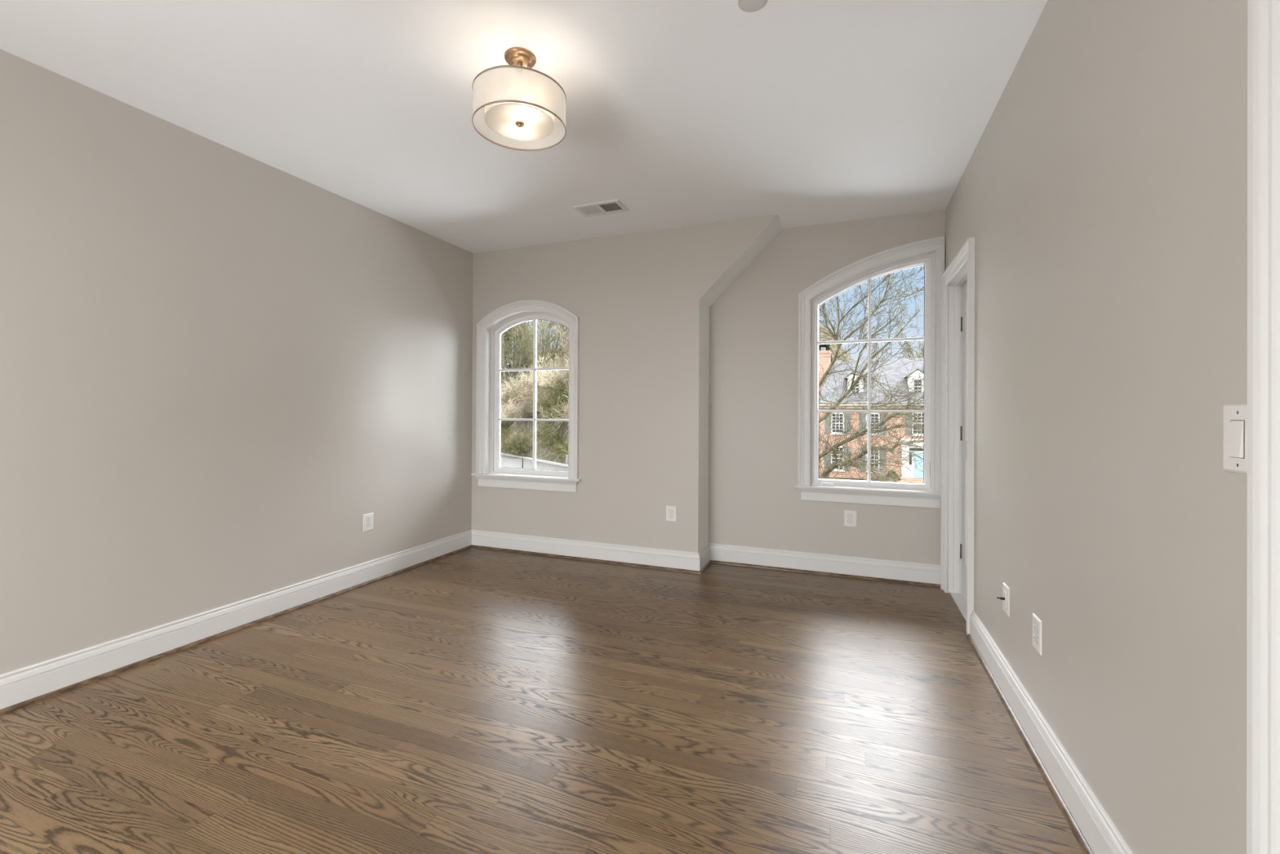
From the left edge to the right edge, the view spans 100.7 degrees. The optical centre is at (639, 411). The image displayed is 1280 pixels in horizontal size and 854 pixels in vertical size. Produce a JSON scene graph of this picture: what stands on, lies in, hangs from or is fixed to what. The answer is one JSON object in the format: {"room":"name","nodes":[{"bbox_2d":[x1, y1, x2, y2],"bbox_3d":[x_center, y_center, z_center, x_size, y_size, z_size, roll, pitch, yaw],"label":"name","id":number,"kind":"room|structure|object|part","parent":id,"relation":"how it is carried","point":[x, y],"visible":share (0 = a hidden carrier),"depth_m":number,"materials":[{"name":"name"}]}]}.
{"room":"empty bedroom","nodes":[
{"label":"empty bedroom","id":0,"kind":"room"},
{"bbox_2d":[0,48,472,675],"bbox_3d":[-2.685,-0.056,2.357,0.200,3.000,6.054,0,0,21],"label":"wall","id":1,"kind":"structure","parent":0,"point":[217,360],"depth_m":2.83,"materials":[{"name":"beige paint"}]},
{"bbox_2d":[0,529,471,715],"bbox_3d":[-2.581,1.167,2.311,0.036,0.155,5.654,0,0,21],"label":"baseboard","id":2,"kind":"structure","parent":1,"relation":"attached to","point":[29,685],"depth_m":2.82,"materials":[{"name":"white wood"}]},
{"bbox_2d":[363,512,373,531],"bbox_3d":[-1.986,0.809,3.880,0.009,0.124,0.089,0,0,21],"label":"wall outlet","id":3,"kind":"object","parent":1,"relation":"attached to","point":[368,518],"visible":1,"depth_m":3.87,"materials":[{"name":"white plastic"}]},
{"bbox_2d":[0,0,1047,253],"bbox_3d":[-0.674,-1.563,1.821,4.529,0.150,6.694,0,0,21],"label":"ceiling","id":4,"kind":"structure","parent":0,"point":[681,113],"depth_m":2.45,"materials":[{"name":"white paint"}]},
{"bbox_2d":[471,47,566,151],"bbox_3d":[-0.503,-1.337,2.225,0.384,0.298,0.384,0,0,-11],"label":"ceiling lamp","id":5,"kind":"object","parent":4,"relation":"attached to","point":[517,106],"visible":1,"depth_m":2.15,"materials":[{"name":"white fabric"}]},
{"bbox_3d":[-0.504,-1.262,2.225,0.286,0.104,0.286,0,0,21],"label":"lamp shade","id":6,"kind":"part","parent":5,"relation":"part of","materials":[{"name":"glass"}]},
{"bbox_2d":[484,103,554,140],"bbox_3d":[-0.504,-1.212,2.225,0.284,0.001,0.284,0,0,21],"label":"diffuser","id":7,"kind":"object","parent":5,"relation":"attached to","point":[502,119],"depth_m":2.22,"materials":[{"name":"white glass"}]},
{"bbox_2d":[573,199,629,217],"bbox_3d":[-0.281,-1.472,3.850,0.356,0.018,0.202,0,0,21],"label":"ceiling vent","id":8,"kind":"object","parent":4,"relation":"in","point":[615,206],"visible":1,"depth_m":3.84,"materials":[{"name":"white metal"}]},
{"bbox_2d":[737,0,768,12],"bbox_3d":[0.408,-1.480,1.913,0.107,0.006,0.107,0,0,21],"label":"smoke detector","id":9,"kind":"object","parent":4,"relation":"attached to","point":[748,6],"visible":1,"depth_m":1.93,"materials":[{"name":"grey paint"}]},
{"bbox_2d":[0,547,1084,853],"bbox_3d":[-0.746,1.251,1.781,4.041,0.001,6.194,0,0,21],"label":"floor","id":10,"kind":"structure","parent":0,"point":[471,700],"depth_m":2.09,"materials":[{"name":"brown wood"}]},
{"bbox_2d":[471,213,782,552],"bbox_3d":[-0.316,-0.038,4.680,3.140,3.000,0.390,0,0,21],"label":"wall","id":11,"kind":"structure","parent":0,"point":[626,291],"depth_m":4.38,"materials":[{"name":"beige paint"}]},
{"bbox_2d":[471,299,581,492],"bbox_3d":[-0.991,-0.150,4.819,1.119,1.686,0.255,0,0,21],"label":"window","id":12,"kind":"structure","parent":11,"relation":"in","point":[489,472],"depth_m":4.84,"materials":[{"name":"white wood"}]},
{"bbox_3d":[-1.011,0.585,4.775,1.119,0.021,0.165,0,0,21],"label":"sill","id":13,"kind":"part","parent":12,"relation":"part of","materials":[{"name":"white wood"}]},
{"bbox_3d":[-0.973,-0.162,4.853,0.833,1.442,0.048,0,0,21],"label":"sash","id":14,"kind":"part","parent":12,"relation":"part of","materials":[{"name":"white paint"}]},
{"bbox_2d":[471,529,701,573],"bbox_3d":[-0.549,1.183,4.536,2.216,0.155,0.036,0,0,21],"label":"baseboard","id":15,"kind":"structure","parent":11,"relation":"attached to","point":[620,554],"depth_m":4.49,"materials":[{"name":"white wood"}]},
{"bbox_3d":[-0.544,1.251,4.524,2.197,0.019,0.017,0,0,21],"label":"shoe molding","id":16,"kind":"part","parent":15,"relation":"part of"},
{"bbox_2d":[666,505,676,521],"bbox_3d":[0.249,0.817,4.243,0.089,0.124,0.009,0,0,21],"label":"wall outlet","id":17,"kind":"object","parent":11,"relation":"attached to","point":[671,511],"visible":1,"depth_m":4.24,"materials":[{"name":"white plastic"}]},
{"bbox_2d":[698,542,711,573],"bbox_3d":[0.528,1.187,4.301,0.036,0.155,0.376,0,0,21],"label":"baseboard","id":18,"kind":"structure","parent":11,"relation":"attached to","point":[704,553],"depth_m":4.29,"materials":[{"name":"white wood"}]},
{"bbox_3d":[0.533,1.255,4.288,0.017,0.019,0.357,0,0,21],"label":"shoe molding","id":19,"kind":"part","parent":18,"relation":"part of","materials":[{"name":"wood"}]},
{"bbox_2d":[708,209,945,564],"bbox_3d":[1.437,-0.051,4.263,2.349,3.040,0.200,0,0,21],"label":"wall","id":20,"kind":"structure","parent":0,"point":[754,501],"depth_m":4.28,"materials":[{"name":"beige paint"}]},
{"bbox_2d":[709,542,940,587],"bbox_3d":[1.388,1.191,4.149,1.749,0.155,0.036,0,0,21],"label":"baseboard","id":21,"kind":"structure","parent":20,"relation":"attached to","point":[864,568],"depth_m":4.12,"materials":[{"name":"white wood"}]},
{"bbox_3d":[1.385,1.259,4.140,1.711,0.019,0.017,0,0,21],"label":"shoe molding","id":22,"kind":"part","parent":21,"relation":"part of","materials":[{"name":"wood"}]},
{"bbox_2d":[844,510,856,527],"bbox_3d":[1.617,0.824,4.077,0.089,0.124,0.009,0,0,21],"label":"wall outlet","id":23,"kind":"object","parent":20,"relation":"attached to","point":[850,517],"visible":1,"depth_m":4.07,"materials":[{"name":"white plastic"}]},
{"bbox_2d":[794,236,944,508],"bbox_3d":[1.749,-0.283,4.105,1.041,1.974,0.223,0,0,21],"label":"window","id":24,"kind":"structure","parent":20,"relation":"in","point":[929,253],"depth_m":4.06,"materials":[{"name":"white wood"}]},
{"bbox_3d":[1.719,0.595,4.064,1.019,0.021,0.133,0,0,21],"label":"sill","id":25,"kind":"part","parent":24,"relation":"part of","materials":[{"name":"white wood"}]},
{"bbox_3d":[1.786,-0.292,4.119,0.832,1.724,0.058,0,0,21],"label":"sash","id":26,"kind":"part","parent":24,"relation":"part of","materials":[{"name":"white paint"}]},
{"bbox_2d":[945,0,1247,853],"bbox_3d":[1.198,-0.042,1.034,0.140,3.000,6.394,0,0,21],"label":"wall","id":27,"kind":"structure","parent":0,"point":[1102,197],"depth_m":1.38,"materials":[{"name":"beige paint"}]},
{"bbox_2d":[940,236,974,635],"bbox_3d":[2.081,0.145,3.370,0.162,2.247,0.894,0,0,21],"label":"door","id":28,"kind":"structure","parent":27,"relation":"in","point":[957,281],"depth_m":3.69,"materials":[{"name":"white wood"}]},
{"bbox_2d":[950,591,966,621],"bbox_3d":[2.094,1.289,3.359,0.115,0.060,0.710,0,0,21],"label":"trim","id":29,"kind":"structure","parent":27,"relation":"attached to","point":[960,600],"depth_m":3.51,"materials":[{"name":"white wood"}]},
{"bbox_2d":[996,582,1009,616],"bbox_3d":[1.617,0.836,2.369,0.038,0.124,0.089,0,0,21],"label":"cable wall plate","id":30,"kind":"object","parent":27,"relation":"attached to","point":[1006,589],"visible":1,"depth_m":2.35,"materials":[{"name":"white plastic"}]},
{"bbox_3d":[1.632,0.836,2.363,0.006,0.124,0.089,0,0,21],"label":"plate","id":31,"kind":"part","parent":30,"relation":"part of","materials":[{"name":"white plastic"}]},
{"bbox_2d":[1032,613,1041,655],"bbox_3d":[1.484,0.831,1.984,0.009,0.124,0.089,0,0,21],"label":"wall outlet","id":32,"kind":"object","parent":27,"relation":"attached to","point":[1037,623],"visible":1,"depth_m":1.97,"materials":[{"name":"white plastic"}]},
{"bbox_2d":[1033,634,1037,643],"bbox_3d":[1.481,0.851,1.985,0.002,0.028,0.034,0,0,21],"label":"socket","id":33,"kind":"object","parent":32,"relation":"attached to","point":[1035,636],"depth_m":1.98,"materials":[{"name":"white plastic"}]},
{"bbox_2d":[1033,623,1037,632],"bbox_3d":[1.481,0.812,1.985,0.002,0.028,0.034,0,0,21],"label":"socket","id":34,"kind":"object","parent":32,"relation":"attached to","point":[1035,625],"depth_m":1.98,"materials":[{"name":"white plastic"}]},
{"bbox_2d":[966,609,1133,853],"bbox_3d":[1.450,1.184,1.938,0.036,0.155,2.223,0,0,21],"label":"baseboard","id":35,"kind":"structure","parent":27,"relation":"attached to","point":[1091,825],"depth_m":1.80,"materials":[{"name":"white wood"}]},
{"bbox_3d":[1.441,1.252,1.941,0.017,0.019,2.223,0,0,21],"label":"shoe molding","id":36,"kind":"part","parent":35,"relation":"part of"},
{"bbox_2d":[1223,404,1247,474],"bbox_3d":[1.090,0.050,0.967,0.012,0.125,0.089,0,0,21],"label":"light switch","id":37,"kind":"object","parent":27,"relation":"attached to","point":[1235,416],"visible":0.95,"depth_m":0.97,"materials":[{"name":"white plastic"}]},
{"bbox_2d":[1246,0,1279,853],"bbox_3d":[0.934,0.131,0.416,0.165,2.247,0.997,0,0,21],"label":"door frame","id":38,"kind":"structure","parent":27,"relation":"in","point":[1263,610],"depth_m":0.88,"materials":[{"name":"white wood"}]},
{"label":"outside","id":39,"kind":"structure","parent":0,"visible":0},
{"bbox_2d":[500,324,853,464],"bbox_3d":[-1.212,-4.218,69.069,68.734,18.237,61.856,0,0,21],"label":"bank","id":40,"kind":"object","parent":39,"point":[541,454],"visible":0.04,"depth_m":59.35,"materials":[{"name":"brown plant"}]},
{"bbox_2d":[500,426,511,441],"bbox_3d":[-15.963,2.747,62.364,4.638,2.822,4.548,0,0,27],"label":"shrub","id":41,"kind":"object","parent":40,"relation":"on","point":[502,432],"visible":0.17,"depth_m":61.90,"materials":[{"name":"green plant"}]},
{"bbox_2d":[500,413,515,429],"bbox_3d":[-16.584,1.231,66.000,5.844,3.556,5.732,0,0,-17],"label":"shrub","id":42,"kind":"object","parent":40,"relation":"on","point":[503,423],"visible":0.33,"depth_m":64.99,"materials":[{"name":"green plant"}]},
{"bbox_2d":[501,330,519,382],"bbox_3d":[-21.345,-10.461,76.969,8.777,12.729,8.446,0,0,38],"label":"bare tree","id":43,"kind":"object","parent":40,"relation":"on","point":[503,348],"visible":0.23,"depth_m":75.46,"materials":[{"name":"brown plant"}]},
{"bbox_2d":[500,429,524,453],"bbox_3d":[-14.546,3.395,59.629,4.807,2.983,4.902,0,0,13],"label":"shrub","id":44,"kind":"object","parent":40,"relation":"on","point":[508,435],"visible":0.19,"depth_m":59.39,"materials":[{"name":"plant"}]},
{"bbox_2d":[500,395,532,421],"bbox_3d":[-14.669,0.067,63.318,6.477,4.104,7.175,0,0,17],"label":"shrub","id":45,"kind":"object","parent":40,"relation":"on","point":[510,404],"visible":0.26,"depth_m":62.66,"materials":[{"name":"beige plant"}]},
{"bbox_2d":[500,376,532,405],"bbox_3d":[-15.661,-2.117,69.546,8.700,5.192,8.793,0,0,-32],"label":"shrub","id":46,"kind":"object","parent":40,"relation":"on","point":[507,397],"visible":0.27,"depth_m":69.17,"materials":[{"name":"beige plant"}]},
{"bbox_2d":[501,371,532,404],"bbox_3d":[-16.107,-2.861,72.643,8.955,5.674,9.920,0,0,30],"label":"shrub","id":47,"kind":"object","parent":40,"relation":"on","point":[508,371],"visible":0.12,"depth_m":71.29,"materials":[{"name":"beige plant"}]},
{"bbox_2d":[500,429,533,457],"bbox_3d":[-12.356,3.481,56.124,5.440,3.310,5.334,0,0,-3],"label":"shrub","id":48,"kind":"object","parent":40,"relation":"on","point":[524,442],"visible":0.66,"depth_m":55.28,"materials":[{"name":"green plant"}]},
{"bbox_2d":[502,429,533,454],"bbox_3d":[-12.507,3.488,57.851,5.715,3.411,5.777,0,0,31],"label":"shrub","id":49,"kind":"object","parent":40,"relation":"on","point":[513,433],"visible":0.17,"depth_m":56.80,"materials":[{"name":"plant"}]},
{"bbox_2d":[506,384,530,404],"bbox_3d":[-13.989,-2.299,68.472,6.556,3.989,6.429,0,0,-3],"label":"shrub","id":50,"kind":"object","parent":40,"relation":"on","point":[513,384],"visible":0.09,"depth_m":67.38,"materials":[{"name":"beige plant"}]},
{"bbox_2d":[500,400,538,426],"bbox_3d":[-13.658,0.163,61.171,6.467,3.860,6.536,0,0,15],"label":"shrub","id":51,"kind":"object","parent":40,"relation":"on","point":[522,415],"visible":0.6,"depth_m":60.62,"materials":[{"name":"beige plant"}]},
{"bbox_2d":[501,322,538,383],"bbox_3d":[-21.428,-10.688,89.688,11.108,14.215,11.221,0,0,21],"label":"evergreen tree","id":52,"kind":"object","parent":40,"relation":"on","point":[508,348],"visible":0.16,"depth_m":88.60,"materials":[{"name":"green plant"}]},
{"bbox_2d":[515,373,532,386],"bbox_3d":[-14.499,-3.683,74.400,6.297,3.718,6.230,0,0,-19],"label":"shrub","id":53,"kind":"object","parent":40,"relation":"on","point":[531,374],"visible":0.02,"depth_m":74.06,"materials":[{"name":"beige plant"}]},
{"bbox_2d":[505,320,548,384],"bbox_3d":[-16.968,-9.795,80.962,7.899,11.456,7.601,0,0,-11],"label":"bare tree","id":54,"kind":"object","parent":40,"relation":"on","point":[514,358],"visible":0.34,"depth_m":80.41,"materials":[{"name":"brown plant"}]},
{"bbox_2d":[502,320,554,373],"bbox_3d":[-17.128,-10.412,80.495,12.558,12.687,8.648,0,0,-42],"label":"bare tree","id":55,"kind":"object","parent":40,"relation":"on","point":[520,324],"visible":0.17,"depth_m":79.57,"materials":[{"name":"brown plant"}]},
{"bbox_2d":[503,321,558,381],"bbox_3d":[-15.982,-9.858,71.769,7.861,11.534,11.416,0,0,16],"label":"bare tree","id":56,"kind":"object","parent":40,"relation":"on","point":[524,323],"visible":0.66,"depth_m":70.76,"materials":[{"name":"brown plant"}]},
{"bbox_2d":[507,370,554,403],"bbox_3d":[-11.612,-2.645,63.781,8.658,5.168,8.751,0,0,-19],"label":"shrub","id":57,"kind":"object","parent":40,"relation":"on","point":[530,384],"visible":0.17,"depth_m":63.60,"materials":[{"name":"beige plant"}]},
{"bbox_2d":[513,383,551,416],"bbox_3d":[-10.844,-1.013,60.754,7.349,4.386,7.428,0,0,-12],"label":"shrub","id":58,"kind":"object","parent":40,"relation":"on","point":[530,402],"visible":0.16,"depth_m":59.31,"materials":[{"name":"beige plant"}]},
{"bbox_2d":[511,360,555,385],"bbox_3d":[-11.931,-4.454,68.363,8.794,5.029,7.938,0,0,-5],"label":"shrub","id":59,"kind":"object","parent":40,"relation":"on","point":[523,375],"visible":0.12,"depth_m":66.77,"materials":[{"name":"beige plant"}]},
{"bbox_2d":[510,377,557,415],"bbox_3d":[-11.856,-1.829,62.385,8.468,5.001,8.379,0,0,-40],"label":"shrub","id":60,"kind":"object","parent":40,"relation":"on","point":[524,389],"visible":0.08,"depth_m":60.83,"materials":[{"name":"beige plant"}]},
{"bbox_2d":[501,323,568,377],"bbox_3d":[-15.399,-9.551,77.368,10.846,10.957,7.468,0,0,0],"label":"bare tree","id":61,"kind":"object","parent":40,"relation":"on","point":[528,353],"visible":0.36,"depth_m":76.97,"materials":[{"name":"brown plant"}]},
{"bbox_2d":[520,421,559,441],"bbox_3d":[-9.470,1.986,53.857,4.097,2.542,4.178,0,0,32],"label":"shrub","id":62,"kind":"object","parent":40,"relation":"on","point":[546,425],"visible":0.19,"depth_m":53.44,"materials":[{"name":"green plant"}]},
{"bbox_2d":[519,384,564,413],"bbox_3d":[-9.421,-1.179,58.047,6.618,3.908,6.548,0,0,6],"label":"shrub","id":63,"kind":"object","parent":40,"relation":"on","point":[537,393],"visible":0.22,"depth_m":57.36,"materials":[{"name":"beige plant"}]},
{"bbox_2d":[523,357,568,391],"bbox_3d":[-8.452,-3.930,61.036,9.576,5.477,8.644,0,0,20],"label":"shrub","id":64,"kind":"object","parent":40,"relation":"on","point":[542,371],"visible":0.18,"depth_m":59.83,"materials":[{"name":"beige plant"}]},
{"bbox_2d":[523,320,568,372],"bbox_3d":[-11.449,-10.123,72.424,8.254,12.110,11.987,0,0,-27],"label":"bare tree","id":65,"kind":"object","parent":40,"relation":"on","point":[545,325],"visible":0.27,"depth_m":72.84,"materials":[{"name":"brown plant"}]},
{"bbox_2d":[525,320,568,373],"bbox_3d":[-12.734,-10.436,72.354,8.446,12.729,8.777,0,0,-1],"label":"bare tree","id":66,"kind":"object","parent":40,"relation":"on","point":[542,352],"visible":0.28,"depth_m":70.43,"materials":[{"name":"brown plant"}]},
{"bbox_2d":[530,392,565,424],"bbox_3d":[-8.107,-0.166,55.023,6.566,4.074,6.696,0,0,-10],"label":"shrub","id":67,"kind":"object","parent":40,"relation":"on","point":[549,406],"visible":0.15,"depth_m":54.29,"materials":[{"name":"plant"}]},
{"bbox_2d":[531,426,567,450],"bbox_3d":[-7.974,2.574,50.831,4.641,2.880,4.732,0,0,10],"label":"shrub","id":68,"kind":"object","parent":40,"relation":"on","point":[550,440],"visible":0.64,"depth_m":50.10,"materials":[{"name":"green plant"}]},
{"bbox_2d":[529,391,568,409],"bbox_3d":[-8.688,-1.045,56.476,6.018,3.662,5.901,0,0,1],"label":"shrub","id":69,"kind":"object","parent":40,"relation":"on","point":[540,400],"visible":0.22,"depth_m":55.35,"materials":[{"name":"plant"}]},
{"bbox_2d":[536,422,564,444],"bbox_3d":[-8.364,2.178,51.912,4.354,2.702,4.440,0,0,-3],"label":"shrub","id":70,"kind":"object","parent":40,"relation":"on","point":[561,429],"visible":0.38,"depth_m":51.22,"materials":[{"name":"green plant"}]},
{"bbox_2d":[536,391,568,429],"bbox_3d":[-6.745,-0.006,51.967,6.848,4.167,6.716,0,0,-4],"label":"shrub","id":71,"kind":"object","parent":40,"relation":"on","point":[566,402],"visible":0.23,"depth_m":51.21,"materials":[{"name":"plant"}]},
{"bbox_2d":[537,374,568,400],"bbox_3d":[-7.220,-2.589,56.510,6.951,4.313,7.088,0,0,4],"label":"shrub","id":72,"kind":"object","parent":40,"relation":"on","point":[553,389],"visible":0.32,"depth_m":55.38,"materials":[{"name":"green plant"}]},
{"bbox_2d":[538,398,568,435],"bbox_3d":[-4.559,0.155,49.227,8.497,5.018,8.407,0,0,29],"label":"shrub","id":73,"kind":"object","parent":40,"relation":"on","point":[566,409],"visible":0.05,"depth_m":48.03,"materials":[{"name":"plant"}]},
{"bbox_2d":[540,320,568,361],"bbox_3d":[-8.613,-10.112,68.207,8.023,12.092,8.338,0,0,-38],"label":"bare tree","id":74,"kind":"object","parent":40,"relation":"on","point":[566,328],"visible":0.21,"depth_m":68.30,"materials":[{"name":"brown plant"}]},
{"bbox_2d":[546,440,568,457],"bbox_3d":[-6.621,3.234,48.025,3.567,2.213,3.638,0,0,-29],"label":"shrub","id":75,"kind":"object","parent":40,"relation":"on","point":[558,449],"visible":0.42,"depth_m":47.49,"materials":[{"name":"green plant"}]},
{"bbox_2d":[545,351,568,376],"bbox_3d":[-7.233,-4.811,62.689,7.489,4.423,7.410,0,0,-41],"label":"shrub","id":76,"kind":"object","parent":40,"relation":"on","point":[559,361],"visible":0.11,"depth_m":61.26,"materials":[{"name":"beige plant"}]},
{"bbox_2d":[547,370,568,386],"bbox_3d":[-7.273,-3.172,58.923,5.898,3.483,5.835,0,0,-16],"label":"shrub","id":77,"kind":"object","parent":40,"relation":"on","point":[560,375],"visible":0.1,"depth_m":58.49,"materials":[{"name":"beige plant"}]},
{"bbox_2d":[552,323,568,373],"bbox_3d":[-8.584,-7.202,62.731,3.946,7.285,3.601,0,0,-24],"label":"sapling","id":78,"kind":"object","parent":40,"relation":"on","point":[556,329],"visible":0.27,"depth_m":62.40,"materials":[{"name":"beige plant"}]},
{"bbox_2d":[553,360,568,390],"bbox_3d":[-5.697,-3.841,55.694,7.393,4.366,7.315,0,0,-13],"label":"shrub","id":79,"kind":"object","parent":40,"relation":"on","point":[565,360],"visible":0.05,"depth_m":53.68,"materials":[{"name":"plant"}]},
{"bbox_2d":[555,438,568,457],"bbox_3d":[-4.484,3.047,45.838,5.475,3.332,5.369,0,0,-15],"label":"shrub","id":80,"kind":"object","parent":40,"relation":"on","point":[565,450],"visible":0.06,"depth_m":45.15,"materials":[{"name":"green plant"}]},
{"bbox_2d":[559,328,568,354],"bbox_3d":[-7.771,-8.362,62.600,4.059,8.135,4.001,0,0,24],"label":"sapling","id":81,"kind":"object","parent":40,"relation":"on","point":[562,348],"visible":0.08,"depth_m":62.59,"materials":[{"name":"brown plant"}]},
{"bbox_2d":[561,340,568,366],"bbox_3d":[-8.427,-5.550,62.120,2.494,5.277,3.002,0,0,-36],"label":"sapling","id":82,"kind":"object","parent":40,"relation":"on","point":[566,353],"visible":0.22,"depth_m":61.35,"materials":[{"name":"beige plant"}]},
{"bbox_2d":[561,360,568,397],"bbox_3d":[-6.076,-2.581,51.633,3.239,6.441,3.217,0,0,-20],"label":"sapling","id":83,"kind":"object","parent":40,"relation":"on","point":[568,360],"visible":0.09,"depth_m":51.49,"materials":[{"name":"plant"}]},
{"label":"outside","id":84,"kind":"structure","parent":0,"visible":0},
{"bbox_2d":[818,471,875,479],"bbox_3d":[71.538,5.582,184.600,600.000,0.001,384.000,0,0,21],"label":"lawn","id":85,"kind":"structure","parent":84,"point":[819,472],"depth_m":38.56,"materials":[{"name":"green plant"}]},
{"bbox_2d":[500,452,568,466],"bbox_3d":[-18.397,4.706,63.692,0.300,0.160,49.340,0,0,-35],"label":"curb","id":86,"kind":"object","parent":85,"relation":"on","point":[505,454],"depth_m":50.75,"materials":[{"name":"grey concrete"}]},
{"bbox_2d":[819,340,832,362],"bbox_3d":[19.715,-1.383,56.720,5.417,12.685,5.038,0,0,21],"label":"evergreen tree","id":87,"kind":"object","parent":85,"relation":"on","point":[825,345],"visible":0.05,"depth_m":56.44,"materials":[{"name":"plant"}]},
{"bbox_2d":[818,346,924,482],"bbox_3d":[20.732,-0.176,41.461,14.810,10.190,11.700,0,0,21],"label":"brick house","id":88,"kind":"structure","parent":85,"relation":"on","point":[895,375],"depth_m":39.12,"materials":[{"name":"red brick"}]},
{"bbox_2d":[824,445,830,468],"bbox_3d":[14.008,3.462,39.556,0.400,1.780,0.080,0,0,21],"label":"shutter","id":89,"kind":"object","parent":88,"relation":"hanging from","point":[828,456],"depth_m":39.55,"materials":[{"name":"grey"}]},
{"bbox_2d":[825,413,831,433],"bbox_3d":[14.020,0.858,39.564,0.400,1.550,0.080,0,0,21],"label":"shutter","id":90,"kind":"object","parent":88,"relation":"hanging from","point":[826,424],"depth_m":39.54,"materials":[{"name":"grey"}]},
{"bbox_3d":[14.653,3.455,39.327,0.850,1.700,0.020,0,0,21],"label":"pane","id":91,"kind":"part","parent":88,"relation":"part of","materials":[{"name":"black"}]},
{"bbox_3d":[14.665,0.850,39.335,0.850,1.470,0.020,0,0,21],"label":"pane","id":92,"kind":"part","parent":88,"relation":"part of","materials":[{"name":"black"}]},
{"bbox_2d":[844,446,850,471],"bbox_3d":[15.285,3.467,39.061,0.400,1.780,0.080,0,0,21],"label":"shutter","id":93,"kind":"object","parent":88,"relation":"hanging from","point":[845,451],"depth_m":39.04,"materials":[{"name":"grey"}]},
{"bbox_2d":[844,413,850,433],"bbox_3d":[15.297,0.862,39.069,0.400,1.550,0.080,0,0,21],"label":"shutter","id":94,"kind":"object","parent":88,"relation":"hanging from","point":[846,414],"depth_m":39.03,"materials":[{"name":"grey wood"}]},
{"bbox_3d":[16.161,-1.817,39.766,0.600,1.140,0.020,0,0,21],"label":"pane","id":95,"kind":"part","parent":88,"relation":"part of","materials":[{"name":"black"}]},
{"bbox_2d":[859,413,865,431],"bbox_3d":[16.248,0.865,38.700,0.400,1.550,0.080,0,0,21],"label":"shutter","id":96,"kind":"object","parent":88,"relation":"hanging from","point":[863,420],"depth_m":38.69,"materials":[{"name":"grey wood"}]},
{"bbox_2d":[859,446,865,471],"bbox_3d":[16.236,3.470,38.692,0.400,1.780,0.080,0,0,21],"label":"shutter","id":97,"kind":"object","parent":88,"relation":"hanging from","point":[860,451],"depth_m":38.68,"materials":[{"name":"grey"}]},
{"bbox_3d":[16.894,0.857,38.471,0.850,1.470,0.020,0,0,21],"label":"pane","id":98,"kind":"part","parent":88,"relation":"part of","materials":[{"name":"black"}]},
{"bbox_3d":[16.882,3.462,38.464,0.850,1.700,0.020,0,0,21],"label":"pane","id":99,"kind":"part","parent":88,"relation":"part of","materials":[{"name":"black"}]},
{"bbox_2d":[880,449,885,471],"bbox_3d":[17.513,3.474,38.197,0.400,1.780,0.080,0,0,21],"label":"shutter","id":100,"kind":"object","parent":88,"relation":"hanging from","point":[882,457],"depth_m":38.18,"materials":[{"name":"grey"}]},
{"bbox_2d":[880,413,886,434],"bbox_3d":[17.525,0.870,38.205,0.400,1.550,0.080,0,0,21],"label":"shutter","id":101,"kind":"object","parent":88,"relation":"hanging from","point":[881,433],"depth_m":38.19,"materials":[{"name":"grey wood"}]},
{"bbox_2d":[905,412,911,435],"bbox_3d":[19.055,0.840,37.612,0.400,1.620,0.080,0,0,21],"label":"shutter","id":102,"kind":"object","parent":88,"relation":"hanging from","point":[906,428],"depth_m":37.60,"materials":[{"name":"grey wood"}]},
{"bbox_3d":[20.049,-1.804,38.259,0.600,1.140,0.020,0,0,21],"label":"pane","id":103,"kind":"part","parent":88,"relation":"part of","materials":[{"name":"black"}]},
{"bbox_3d":[19.701,0.832,37.383,0.850,1.540,0.020,0,0,21],"label":"pane","id":104,"kind":"part","parent":88,"relation":"part of","materials":[{"name":"black"}]},
{"bbox_3d":[19.665,3.752,37.316,0.740,1.840,0.065,0,0,21],"label":"door","id":105,"kind":"part","parent":88,"relation":"part of","materials":[{"name":"teal wood"}]},
{"bbox_2d":[818,265,924,482],"bbox_3d":[4.320,0.776,9.289,3.657,7.962,4.875,0,0,43],"label":"bare tree","id":106,"kind":"object","parent":85,"relation":"on","point":[851,462],"visible":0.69,"depth_m":9.04,"materials":[{"name":"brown plant"}]},
{"bbox_2d":[862,463,899,481],"bbox_3d":[16.720,4.526,36.618,2.809,2.170,3.123,0,0,21],"label":"shrub","id":107,"kind":"object","parent":85,"relation":"on","point":[877,477],"visible":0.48,"depth_m":36.78,"materials":[{"name":"plant"}]},
{"bbox_2d":[885,470,899,481],"bbox_3d":[17.767,4.536,37.275,0.911,0.959,0.900,0,0,21],"label":"shrub","id":108,"kind":"object","parent":85,"relation":"on","point":[895,474],"visible":0.5,"depth_m":37.11,"materials":[{"name":"plant"}]},
{"bbox_2d":[893,323,924,358],"bbox_3d":[29.097,-2.455,54.406,5.954,14.932,6.053,0,0,2],"label":"bare tree","id":109,"kind":"object","parent":85,"relation":"on","point":[901,333],"visible":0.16,"depth_m":55.65,"materials":[{"name":"brown plant"}]},
{"bbox_2d":[911,340,924,358],"bbox_3d":[32.170,-2.424,59.981,6.053,14.932,5.954,0,0,-34],"label":"bare tree","id":110,"kind":"object","parent":85,"relation":"on","point":[922,340],"visible":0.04,"depth_m":60.73,"materials":[{"name":"plant"}]},
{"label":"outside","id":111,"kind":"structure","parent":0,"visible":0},
{"bbox_2d":[500,454,568,470],"bbox_3d":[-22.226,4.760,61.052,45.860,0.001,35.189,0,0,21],"label":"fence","id":112,"kind":"structure","parent":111,"point":[506,461],"depth_m":47.59,"materials":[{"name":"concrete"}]}
]}

